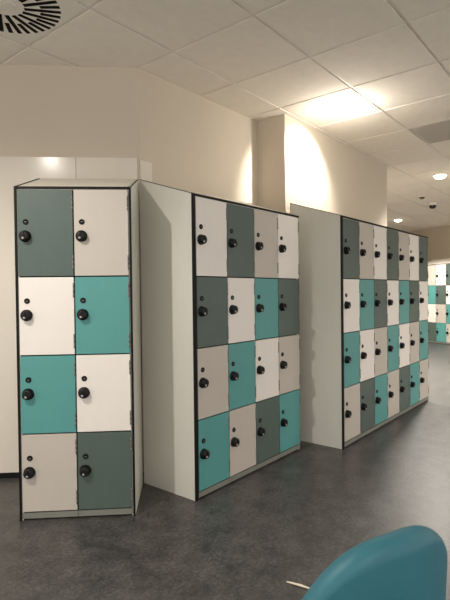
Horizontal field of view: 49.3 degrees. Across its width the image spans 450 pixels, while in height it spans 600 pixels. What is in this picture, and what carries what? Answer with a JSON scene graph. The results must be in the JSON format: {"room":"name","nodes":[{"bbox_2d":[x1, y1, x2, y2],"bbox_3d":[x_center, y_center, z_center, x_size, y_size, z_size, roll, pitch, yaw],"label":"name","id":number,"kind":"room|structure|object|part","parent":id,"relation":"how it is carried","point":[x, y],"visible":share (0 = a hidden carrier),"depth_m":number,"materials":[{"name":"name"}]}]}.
{"room":"locker room","nodes":[
{"label":"locker room","id":0,"kind":"room"},
{"bbox_2d":[0,63,143,471],"bbox_3d":[-2.651,-0.166,3.118,4.200,2.654,0.150,-1,1,-4],"label":"wall","id":1,"kind":"structure","parent":0,"point":[46,111],"depth_m":3.15,"materials":[{"name":"paint"}]},
{"bbox_2d":[0,472,18,478],"bbox_3d":[-2.635,1.144,3.059,4.189,0.037,0.007,-1,1,-4],"label":"baseboard","id":2,"kind":"structure","parent":1,"relation":"attached to","point":[13,474],"depth_m":3.15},
{"bbox_2d":[0,157,137,472],"bbox_3d":[-2.646,0.115,3.041,4.189,2.020,0.012,-1,1,-4],"label":"wall panel","id":3,"kind":"object","parent":1,"relation":"attached to","point":[14,171],"depth_m":3.14,"materials":[{"name":"laminate"}]},
{"bbox_2d":[138,67,257,463],"bbox_3d":[-0.188,-0.205,3.769,0.150,2.654,1.333,0,1,39],"label":"wall","id":4,"kind":"structure","parent":0,"point":[191,141],"depth_m":3.60,"materials":[{"name":"paint"}]},
{"bbox_2d":[140,160,151,181],"bbox_3d":[-0.510,0.093,3.248,0.010,2.007,0.097,0,1,39],"label":"trim","id":5,"kind":"structure","parent":4,"relation":"attached to","point":[145,167],"depth_m":3.22,"materials":[{"name":"paint"}]},
{"bbox_2d":[0,342,449,599],"bbox_3d":[2.499,1.112,4.961,10.800,0.080,17.200,0,1,39],"label":"floor","id":6,"kind":"structure","parent":0,"point":[289,518],"depth_m":2.48,"materials":[{"name":"plastic"}]},
{"bbox_2d":[14,178,142,520],"bbox_3d":[-0.798,0.204,2.764,0.596,1.882,0.475,-1,1,-4],"label":"lockers","id":7,"kind":"object","parent":6,"relation":"on","point":[77,254],"visible":1,"depth_m":2.56,"materials":[{"name":"laminate"}]},
{"bbox_3d":[-1.089,0.210,2.764,0.016,1.877,0.432,-1,1,-4],"label":"panel","id":8,"kind":"part","parent":7,"relation":"part of","materials":[{"name":"laminate"}]},
{"bbox_3d":[-0.932,-0.348,2.551,0.278,0.447,0.018,-1,1,-4],"label":"door","id":9,"kind":"part","parent":7,"relation":"part of","materials":[{"name":"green laminate"}]},
{"bbox_3d":[-0.927,0.084,2.558,0.278,0.403,0.018,-1,1,-4],"label":"door","id":10,"kind":"part","parent":7,"relation":"part of","materials":[{"name":"white laminate"}]},
{"bbox_3d":[-0.922,0.493,2.565,0.278,0.403,0.018,-1,1,-4],"label":"door","id":11,"kind":"part","parent":7,"relation":"part of","materials":[{"name":"teal laminate"}]},
{"bbox_3d":[-0.917,0.902,2.571,0.278,0.403,0.018,-1,1,-4],"label":"door","id":12,"kind":"part","parent":7,"relation":"part of","materials":[{"name":"grey laminate"}]},
{"bbox_3d":[-0.648,-0.352,2.573,0.278,0.447,0.018,-1,1,-4],"label":"door","id":13,"kind":"part","parent":7,"relation":"part of","materials":[{"name":"grey laminate"}]},
{"bbox_3d":[-0.643,0.080,2.580,0.278,0.403,0.018,-1,1,-4],"label":"door","id":14,"kind":"part","parent":7,"relation":"part of","materials":[{"name":"teal laminate"}]},
{"bbox_3d":[-0.638,0.489,2.587,0.278,0.403,0.018,-1,1,-4],"label":"door","id":15,"kind":"part","parent":7,"relation":"part of","materials":[{"name":"white laminate"}]},
{"bbox_3d":[-0.633,0.899,2.593,0.278,0.403,0.018,-1,1,-4],"label":"door","id":16,"kind":"part","parent":7,"relation":"part of","materials":[{"name":"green laminate"}]},
{"bbox_3d":[-0.512,0.203,2.809,0.016,1.877,0.432,-1,1,-4],"label":"panel","id":17,"kind":"part","parent":7,"relation":"part of","materials":[{"name":"laminate"}]},
{"bbox_2d":[140,179,300,500],"bbox_3d":[0.034,0.185,3.331,0.475,1.882,1.156,0,1,39],"label":"lockers","id":18,"kind":"object","parent":6,"relation":"on","point":[220,276],"visible":1,"depth_m":2.97,"materials":[{"name":"laminate"}]},
{"bbox_3d":[-0.355,-0.671,2.885,0.434,0.146,0.005,0,1,39],"label":"edge trim","id":19,"kind":"part","parent":18,"relation":"part of","materials":[{"name":"white laminate"}]},
{"bbox_3d":[-0.343,0.199,2.904,0.432,1.877,0.016,0,1,39],"label":"panel","id":20,"kind":"part","parent":18,"relation":"part of","materials":[{"name":"laminate"}]},
{"bbox_3d":[-0.083,-0.363,2.881,0.018,0.447,0.275,0,1,39],"label":"door","id":21,"kind":"part","parent":18,"relation":"part of","materials":[{"name":"white laminate"}]},
{"bbox_3d":[-0.078,0.068,2.887,0.018,0.403,0.275,0,1,39],"label":"door","id":22,"kind":"part","parent":18,"relation":"part of","materials":[{"name":"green laminate"}]},
{"bbox_3d":[-0.073,0.478,2.894,0.018,0.403,0.275,0,1,39],"label":"door","id":23,"kind":"part","parent":18,"relation":"part of","materials":[{"name":"grey laminate"}]},
{"bbox_3d":[-0.068,0.887,2.901,0.018,0.403,0.275,0,1,39],"label":"door","id":24,"kind":"part","parent":18,"relation":"part of","materials":[{"name":"teal laminate"}]},
{"bbox_3d":[0.095,-0.369,3.099,0.018,0.447,0.275,0,1,39],"label":"door","id":25,"kind":"part","parent":18,"relation":"part of","materials":[{"name":"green laminate"}]},
{"bbox_3d":[0.101,0.063,3.106,0.018,0.403,0.275,0,1,39],"label":"door","id":26,"kind":"part","parent":18,"relation":"part of","materials":[{"name":"white laminate"}]},
{"bbox_3d":[0.110,0.881,3.119,0.018,0.403,0.275,0,1,39],"label":"door","id":27,"kind":"part","parent":18,"relation":"part of","materials":[{"name":"grey laminate"}]},
{"bbox_3d":[0.105,0.472,3.112,0.018,0.403,0.275,0,1,39],"label":"door","id":28,"kind":"part","parent":18,"relation":"part of","materials":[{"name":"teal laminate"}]},
{"bbox_3d":[0.178,0.257,3.215,0.036,1.739,1.156,0,1,39],"label":"frame","id":29,"kind":"part","parent":18,"relation":"part of","materials":[{"name":"laminate"}]},
{"bbox_3d":[0.273,-0.374,3.317,0.018,0.447,0.275,0,1,39],"label":"door","id":30,"kind":"part","parent":18,"relation":"part of","materials":[{"name":"grey laminate"}]},
{"bbox_3d":[0.279,0.057,3.324,0.018,0.403,0.275,0,1,39],"label":"door","id":31,"kind":"part","parent":18,"relation":"part of","materials":[{"name":"teal laminate"}]},
{"bbox_3d":[0.283,0.467,3.330,0.018,0.403,0.275,0,1,39],"label":"door","id":32,"kind":"part","parent":18,"relation":"part of","materials":[{"name":"white laminate"}]},
{"bbox_3d":[0.288,0.876,3.337,0.018,0.403,0.275,0,1,39],"label":"door","id":33,"kind":"part","parent":18,"relation":"part of","materials":[{"name":"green laminate"}]},
{"bbox_3d":[0.451,-0.380,3.535,0.018,0.447,0.275,0,1,39],"label":"door","id":34,"kind":"part","parent":18,"relation":"part of","materials":[{"name":"white laminate"}]},
{"bbox_3d":[0.461,0.461,3.548,0.018,0.403,0.275,0,1,39],"label":"door","id":35,"kind":"part","parent":18,"relation":"part of","materials":[{"name":"grey laminate"}]},
{"bbox_3d":[0.457,0.052,3.542,0.018,0.403,0.275,0,1,39],"label":"door","id":36,"kind":"part","parent":18,"relation":"part of","materials":[{"name":"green laminate"}]},
{"bbox_3d":[0.466,0.870,3.555,0.018,0.403,0.275,0,1,39],"label":"door","id":37,"kind":"part","parent":18,"relation":"part of","materials":[{"name":"teal laminate"}]},
{"bbox_2d":[286,581,309,588],"bbox_3d":[0.292,1.140,1.962,0.099,0.010,0.016,0,1,24],"label":"paper scrap","id":38,"kind":"object","parent":6,"relation":"on","point":[293,583],"visible":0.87,"depth_m":1.96,"materials":[{"name":"white paper"}]},
{"bbox_2d":[290,203,428,448],"bbox_3d":[1.359,0.150,4.554,0.475,1.882,2.052,0,1,39],"label":"lockers","id":39,"kind":"object","parent":6,"relation":"on","point":[363,285],"visible":1,"depth_m":3.86,"materials":[{"name":"laminate"}]},
{"bbox_3d":[0.699,0.173,3.780,0.432,1.877,0.016,0,1,39],"label":"panel","id":40,"kind":"part","parent":39,"relation":"part of","materials":[{"name":"laminate"}]},
{"bbox_3d":[0.962,-0.390,3.760,0.018,0.447,0.282,0,1,39],"label":"door","id":41,"kind":"part","parent":39,"relation":"part of","materials":[{"name":"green laminate"}]},
{"bbox_3d":[0.967,0.042,3.767,0.018,0.403,0.282,0,1,39],"label":"door","id":42,"kind":"part","parent":39,"relation":"part of","materials":[{"name":"white laminate"}]},
{"bbox_3d":[0.972,0.451,3.773,0.018,0.403,0.282,0,1,39],"label":"door","id":43,"kind":"part","parent":39,"relation":"part of","materials":[{"name":"teal laminate"}]},
{"bbox_3d":[0.976,0.861,3.780,0.018,0.403,0.282,0,1,39],"label":"door","id":44,"kind":"part","parent":39,"relation":"part of","materials":[{"name":"grey laminate"}]},
{"bbox_3d":[1.149,0.036,3.990,0.018,0.403,0.282,0,1,39],"label":"door","id":45,"kind":"part","parent":39,"relation":"part of","materials":[{"name":"teal laminate"}]},
{"bbox_3d":[1.144,-0.395,3.983,0.018,0.447,0.282,0,1,39],"label":"door","id":46,"kind":"part","parent":39,"relation":"part of","materials":[{"name":"grey laminate"}]},
{"bbox_3d":[1.159,0.855,4.003,0.018,0.403,0.282,0,1,39],"label":"door","id":47,"kind":"part","parent":39,"relation":"part of","materials":[{"name":"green laminate"}]},
{"bbox_3d":[1.154,0.446,3.997,0.018,0.403,0.282,0,1,39],"label":"door","id":48,"kind":"part","parent":39,"relation":"part of","materials":[{"name":"white laminate"}]},
{"bbox_3d":[1.341,0.849,4.227,0.018,0.403,0.282,0,1,39],"label":"door","id":49,"kind":"part","parent":39,"relation":"part of","materials":[{"name":"teal laminate"}]},
{"bbox_3d":[1.332,0.031,4.214,0.018,0.403,0.282,0,1,39],"label":"door","id":50,"kind":"part","parent":39,"relation":"part of","materials":[{"name":"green laminate"}]},
{"bbox_3d":[1.327,-0.401,4.207,0.018,0.447,0.282,0,1,39],"label":"door","id":51,"kind":"part","parent":39,"relation":"part of","materials":[{"name":"white laminate"}]},
{"bbox_3d":[1.337,0.440,4.220,0.018,0.403,0.282,0,1,39],"label":"door","id":52,"kind":"part","parent":39,"relation":"part of","materials":[{"name":"grey laminate"}]},
{"bbox_3d":[1.503,0.222,4.438,0.036,1.739,2.052,0,1,39],"label":"frame","id":53,"kind":"part","parent":39,"relation":"part of","materials":[{"name":"laminate"}]},
{"bbox_3d":[1.524,0.844,4.450,0.018,0.403,0.282,0,1,39],"label":"door","id":54,"kind":"part","parent":39,"relation":"part of","materials":[{"name":"grey laminate"}]},
{"bbox_3d":[1.519,0.434,4.444,0.018,0.403,0.282,0,1,39],"label":"door","id":55,"kind":"part","parent":39,"relation":"part of","materials":[{"name":"teal laminate"}]},
{"bbox_3d":[1.514,0.025,4.437,0.018,0.403,0.282,0,1,39],"label":"door","id":56,"kind":"part","parent":39,"relation":"part of","materials":[{"name":"white laminate"}]},
{"bbox_3d":[1.509,-0.407,4.431,0.018,0.447,0.282,0,1,39],"label":"door","id":57,"kind":"part","parent":39,"relation":"part of","materials":[{"name":"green laminate"}]},
{"bbox_3d":[1.692,-0.412,4.654,0.018,0.447,0.282,0,1,39],"label":"door","id":58,"kind":"part","parent":39,"relation":"part of","materials":[{"name":"grey laminate"}]},
{"bbox_3d":[1.706,0.838,4.674,0.018,0.403,0.282,0,1,39],"label":"door","id":59,"kind":"part","parent":39,"relation":"part of","materials":[{"name":"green laminate"}]},
{"bbox_3d":[1.702,0.429,4.668,0.018,0.403,0.282,0,1,39],"label":"door","id":60,"kind":"part","parent":39,"relation":"part of","materials":[{"name":"white laminate"}]},
{"bbox_3d":[1.697,0.019,4.661,0.018,0.403,0.282,0,1,39],"label":"door","id":61,"kind":"part","parent":39,"relation":"part of","materials":[{"name":"teal laminate"}]},
{"bbox_3d":[1.879,0.013,4.885,0.018,0.403,0.282,0,1,39],"label":"door","id":62,"kind":"part","parent":39,"relation":"part of","materials":[{"name":"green laminate"}]},
{"bbox_3d":[1.874,-0.418,4.878,0.018,0.447,0.282,0,1,39],"label":"door","id":63,"kind":"part","parent":39,"relation":"part of","materials":[{"name":"white laminate"}]},
{"bbox_3d":[1.889,0.832,4.898,0.018,0.403,0.282,0,1,39],"label":"door","id":64,"kind":"part","parent":39,"relation":"part of","materials":[{"name":"teal laminate"}]},
{"bbox_3d":[1.884,0.423,4.891,0.018,0.403,0.282,0,1,39],"label":"door","id":65,"kind":"part","parent":39,"relation":"part of","materials":[{"name":"grey laminate"}]},
{"bbox_3d":[2.071,0.827,5.121,0.018,0.403,0.282,0,1,39],"label":"door","id":66,"kind":"part","parent":39,"relation":"part of","materials":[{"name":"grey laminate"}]},
{"bbox_3d":[2.067,0.417,5.115,0.018,0.403,0.282,0,1,39],"label":"door","id":67,"kind":"part","parent":39,"relation":"part of","materials":[{"name":"teal laminate"}]},
{"bbox_3d":[2.062,0.008,5.108,0.018,0.403,0.282,0,1,39],"label":"door","id":68,"kind":"part","parent":39,"relation":"part of","materials":[{"name":"white laminate"}]},
{"bbox_3d":[2.057,-0.424,5.101,0.018,0.447,0.282,0,1,39],"label":"door","id":69,"kind":"part","parent":39,"relation":"part of","materials":[{"name":"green laminate"}]},
{"bbox_2d":[302,525,447,599],"bbox_3d":[0.170,0.761,0.957,0.471,0.804,0.480,-1,1,-28],"label":"tub chair","id":70,"kind":"object","parent":6,"relation":"on","point":[409,562],"visible":1,"depth_m":0.73,"materials":[{"name":"teal plastic"}]},
{"bbox_2d":[428,258,449,344],"bbox_3d":[4.936,0.012,10.613,0.475,1.882,1.762,-1,1,-20],"label":"lockers","id":71,"kind":"object","parent":6,"relation":"on","point":[438,269],"visible":0.62,"depth_m":10.73,"materials":[{"name":"laminate"}]},
{"bbox_3d":[4.618,0.703,10.957,0.018,0.403,0.282,-1,1,-20],"label":"door","id":72,"kind":"part","parent":71,"relation":"part of","materials":[{"name":"green laminate"}]},
{"bbox_3d":[4.614,0.294,10.950,0.018,0.403,0.282,-1,1,-20],"label":"door","id":73,"kind":"part","parent":71,"relation":"part of","materials":[{"name":"white laminate"}]},
{"bbox_3d":[4.609,-0.116,10.943,0.018,0.403,0.282,-1,1,-20],"label":"door","id":74,"kind":"part","parent":71,"relation":"part of","materials":[{"name":"teal laminate"}]},
{"bbox_3d":[4.604,-0.547,10.937,0.018,0.447,0.282,-1,1,-20],"label":"door","id":75,"kind":"part","parent":71,"relation":"part of","materials":[{"name":"grey laminate"}]},
{"bbox_3d":[4.716,0.707,10.685,0.018,0.403,0.282,-1,1,-20],"label":"door","id":76,"kind":"part","parent":71,"relation":"part of","materials":[{"name":"teal laminate"}]},
{"bbox_3d":[4.711,0.297,10.678,0.018,0.403,0.282,-1,1,-20],"label":"door","id":77,"kind":"part","parent":71,"relation":"part of","materials":[{"name":"grey laminate"}]},
{"bbox_3d":[4.706,-0.112,10.672,0.018,0.403,0.282,-1,1,-20],"label":"door","id":78,"kind":"part","parent":71,"relation":"part of","materials":[{"name":"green laminate"}]},
{"bbox_3d":[4.701,-0.544,10.665,0.018,0.447,0.282,-1,1,-20],"label":"door","id":79,"kind":"part","parent":71,"relation":"part of","materials":[{"name":"white laminate"}]},
{"bbox_3d":[4.813,0.710,10.413,0.018,0.403,0.282,-1,1,-20],"label":"door","id":80,"kind":"part","parent":71,"relation":"part of","materials":[{"name":"grey laminate"}]},
{"bbox_3d":[4.808,0.300,10.406,0.018,0.403,0.282,-1,1,-20],"label":"door","id":81,"kind":"part","parent":71,"relation":"part of","materials":[{"name":"teal laminate"}]},
{"bbox_3d":[4.804,-0.109,10.400,0.018,0.403,0.282,-1,1,-20],"label":"door","id":82,"kind":"part","parent":71,"relation":"part of","materials":[{"name":"white laminate"}]},
{"bbox_3d":[4.798,-0.541,10.393,0.018,0.447,0.282,-1,1,-20],"label":"door","id":83,"kind":"part","parent":71,"relation":"part of","materials":[{"name":"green laminate"}]},
{"bbox_2d":[0,0,449,231],"bbox_3d":[2.467,-1.602,4.917,10.800,0.060,17.200,0,1,39],"label":"ceiling","id":84,"kind":"structure","parent":0,"point":[247,48],"depth_m":3.09,"materials":[{"name":"tile"}]},
{"bbox_2d":[0,0,86,44],"bbox_3d":[-1.118,-1.494,2.472,0.583,0.018,0.583,0,1,39],"label":"ceiling vent","id":85,"kind":"object","parent":84,"relation":"in","point":[25,22],"visible":1,"depth_m":2.58,"materials":[{"name":"white metal"}]},
{"bbox_2d":[0,0,449,216],"bbox_3d":[2.663,-1.587,5.114,10.345,0.006,16.951,0,1,39],"label":"grid","id":86,"kind":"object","parent":84,"relation":"attached to","point":[392,5],"depth_m":2.96,"materials":[{"name":"white metal"}]},
{"bbox_2d":[409,120,449,143],"bbox_3d":[2.088,-1.567,4.501,0.583,0.014,0.583,0,1,39],"label":"ceiling vent","id":87,"kind":"object","parent":84,"relation":"in","point":[438,131],"visible":1,"depth_m":4.54,"materials":[{"name":"white metal"}]},
{"bbox_2d":[428,201,436,208],"bbox_3d":[3.465,-1.579,8.183,0.136,0.114,0.136,0,1,39],"label":"dome camera","id":88,"kind":"object","parent":84,"relation":"attached to","point":[432,204],"visible":1,"depth_m":8.14,"materials":[{"name":"plastic"}]},
{"bbox_2d":[432,174,447,178],"bbox_3d":[2.756,-1.575,6.284,0.196,0.045,0.196,0,1,39],"label":"recessed light","id":89,"kind":"object","parent":84,"relation":"in","point":[436,176],"visible":1,"depth_m":6.24,"materials":[{"name":"white"}]},
{"bbox_2d":[257,114,386,226],"bbox_3d":[-0.345,-0.242,6.199,4.024,2.654,2.234,0,1,39],"label":"wall","id":90,"kind":"structure","parent":0,"point":[299,164],"depth_m":4.42,"materials":[{"name":"paint"}]},
{"bbox_2d":[410,225,449,260],"bbox_3d":[5.525,-0.376,10.278,0.150,2.654,9.400,-1,1,-20],"label":"wall","id":91,"kind":"structure","parent":0,"point":[438,237],"depth_m":11.50,"materials":[{"name":"paint"}]}
]}

